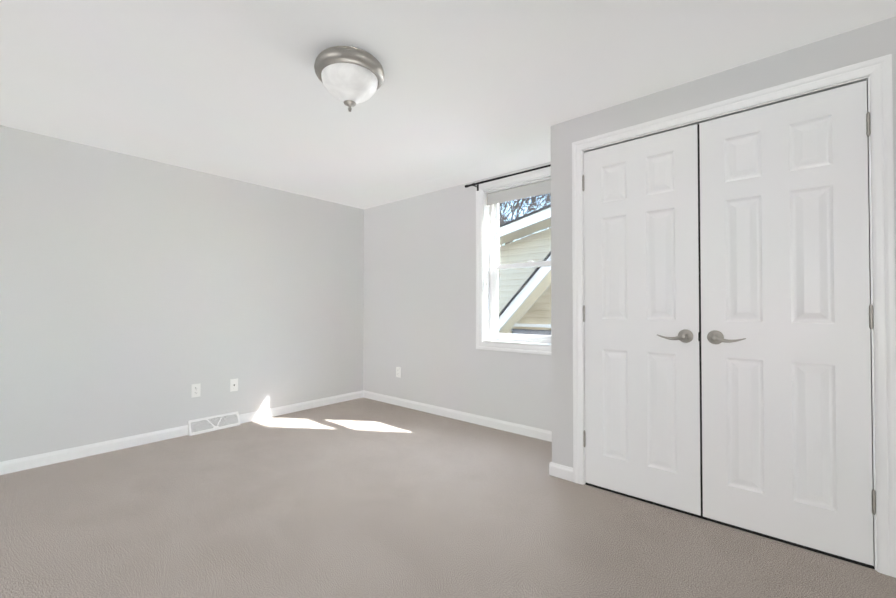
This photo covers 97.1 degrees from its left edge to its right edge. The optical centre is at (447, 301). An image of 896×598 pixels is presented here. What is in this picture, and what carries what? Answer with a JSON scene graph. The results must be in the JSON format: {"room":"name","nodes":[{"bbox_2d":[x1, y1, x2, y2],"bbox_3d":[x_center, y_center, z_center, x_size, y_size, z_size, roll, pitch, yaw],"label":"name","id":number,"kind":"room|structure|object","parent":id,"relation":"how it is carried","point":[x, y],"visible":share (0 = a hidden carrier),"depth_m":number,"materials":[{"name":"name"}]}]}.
{"room":"empty bedroom","nodes":[
{"label":"empty bedroom","id":0,"kind":"room"},
{"bbox_2d":[0,125,363,461],"bbox_3d":[-2.485,-0.006,3.238,0.120,2.540,4.780,-1,-1,40],"label":"wall","id":1,"kind":"structure","parent":0,"point":[138,295],"depth_m":3.24,"materials":[{"name":"grey paint"}]},
{"bbox_2d":[0,425,187,474],"bbox_3d":[-2.615,1.099,2.966,0.013,0.083,1.160,-1,-1,40],"label":"baseboard","id":2,"kind":"structure","parent":1,"relation":"attached to","point":[68,454],"depth_m":2.91,"materials":[{"name":"white wood"}]},
{"bbox_2d":[191,383,200,397],"bbox_3d":[-2.204,0.777,3.461,0.008,0.115,0.070,-1,-1,40],"label":"duplex electrical outlet","id":3,"kind":"object","parent":1,"relation":"attached to","point":[195,390],"visible":1,"depth_m":3.46,"materials":[{"name":"white plastic"}]},
{"bbox_2d":[188,411,239,435],"bbox_3d":[-2.090,1.089,3.550,0.060,0.118,0.410,-1,-1,40],"label":"air vent register","id":4,"kind":"object","parent":1,"relation":"attached to","point":[210,424],"visible":1,"depth_m":3.53,"materials":[{"name":"white metal"}]},
{"bbox_2d":[230,378,237,391],"bbox_3d":[-2.000,0.780,3.701,0.007,0.115,0.070,-1,-1,40],"label":"outlet","id":5,"kind":"object","parent":1,"relation":"attached to","point":[233,384],"visible":1,"depth_m":3.69,"materials":[{"name":"white plastic"}]},
{"bbox_2d":[239,390,363,423],"bbox_3d":[-1.512,1.116,4.266,0.013,0.083,1.430,-1,-1,40],"label":"baseboard","id":6,"kind":"structure","parent":1,"relation":"attached to","point":[248,417],"depth_m":4.18,"materials":[{"name":"white wood"}]},
{"bbox_2d":[0,397,895,597],"bbox_3d":[-0.671,1.183,1.681,4.880,0.120,4.780,-1,-1,40],"label":"floor","id":7,"kind":"structure","parent":0,"point":[363,497],"depth_m":1.97,"materials":[{"name":"carpet"}]},
{"bbox_2d":[0,0,895,208],"bbox_3d":[-0.671,-1.236,1.714,4.880,0.124,4.780,-1,-1,40],"label":"ceiling","id":8,"kind":"structure","parent":0,"point":[468,91],"depth_m":2.02,"materials":[{"name":"white paint"}]},
{"bbox_2d":[314,46,383,111],"bbox_3d":[-0.486,-1.058,1.961,0.337,0.232,0.337,-1,-1,40],"label":"ceiling light","id":9,"kind":"object","parent":8,"relation":"attached to","point":[349,76],"visible":1,"depth_m":1.87,"materials":[{"name":"white glass"}]},
{"bbox_2d":[363,162,551,430],"bbox_3d":[0.805,-0.004,3.436,4.880,2.540,0.220,-1,-1,40],"label":"wall","id":10,"kind":"structure","parent":0,"point":[420,290],"depth_m":4.08,"materials":[{"name":"grey paint"}]},
{"bbox_2d":[396,367,400,377],"bbox_3d":[-0.557,0.790,4.432,0.070,0.115,0.008,-1,-1,40],"label":"duplex electrical outlet","id":11,"kind":"object","parent":10,"relation":"attached to","point":[398,371],"visible":1,"depth_m":4.42,"materials":[{"name":"white plastic"}]},
{"bbox_2d":[364,390,551,441],"bbox_3d":[0.013,1.112,3.941,2.760,0.083,0.013,-1,-1,40],"label":"baseboard","id":12,"kind":"structure","parent":10,"relation":"attached to","point":[542,434],"depth_m":3.79,"materials":[{"name":"white wood"}]},
{"bbox_2d":[476,166,550,354],"bbox_3d":[0.711,-0.338,3.485,1.010,1.560,0.203,-1,-1,40],"label":"window","id":13,"kind":"structure","parent":10,"relation":"in","point":[493,198],"depth_m":3.69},
{"bbox_2d":[465,164,550,190],"bbox_3d":[0.605,-1.079,3.408,1.121,0.064,0.066,-1,-1,40],"label":"curtain rod","id":14,"kind":"object","parent":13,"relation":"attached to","point":[481,182],"visible":0.65,"depth_m":3.49,"materials":[{"name":"black metal"}]},
{"bbox_2d":[551,16,895,467],"bbox_3d":[1.591,-0.020,2.230,1.880,2.300,0.600,-1,-1,40],"label":"wall","id":15,"kind":"structure","parent":0,"point":[864,43],"depth_m":2.29,"materials":[{"name":"grey paint"}]},
{"bbox_2d":[549,462,567,477],"bbox_3d":[0.856,1.096,2.812,0.013,0.083,0.583,-1,-1,40],"label":"baseboard","id":16,"kind":"structure","parent":15,"relation":"attached to","point":[555,469],"depth_m":2.56,"materials":[{"name":"white wood"}]},
{"bbox_2d":[582,124,701,515],"bbox_3d":[1.072,0.090,2.257,0.622,2.050,0.099,-1,-1,40],"label":"closet door","id":17,"kind":"structure","parent":15,"relation":"in","point":[641,320],"depth_m":2.24,"materials":[{"name":"white wood"}]},
{"bbox_2d":[572,54,895,577],"bbox_3d":[1.349,0.081,2.106,1.270,2.095,0.100,-1,-1,40],"label":"door frame","id":18,"kind":"structure","parent":15,"relation":"attached to","point":[867,78],"depth_m":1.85,"materials":[{"name":"white wood"}]},
{"bbox_2d":[699,80,875,565],"bbox_3d":[1.546,0.085,1.854,0.616,2.050,0.099,-1,-1,40],"label":"closet door","id":19,"kind":"structure","parent":15,"relation":"in","point":[786,316],"depth_m":1.84,"materials":[{"name":"white wood"}]},
{"label":"outside","id":20,"kind":"structure","parent":0,"visible":0},
{"bbox_2d":[499,204,550,333],"bbox_3d":[0.200,1.137,7.142,8.500,6.120,1.270,-1,-1,40],"label":"neighbor house","id":21,"kind":"structure","parent":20,"point":[521,221],"depth_m":6.22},
{"bbox_2d":[499,193,550,245],"bbox_3d":[3.002,-1.353,10.899,14.770,11.200,4.258,-1,-1,40],"label":"tree","id":22,"kind":"object","parent":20,"point":[512,209],"depth_m":11.18,"materials":[{"name":"grey plant"}]},
{"bbox_2d":[512,329,550,342],"bbox_3d":[1.742,2.259,3.960,3.450,3.790,1.500,-1,-1,40],"label":"shingles","id":23,"kind":"object","parent":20,"point":[531,332],"depth_m":5.01,"materials":[{"name":"grey"}]}
]}

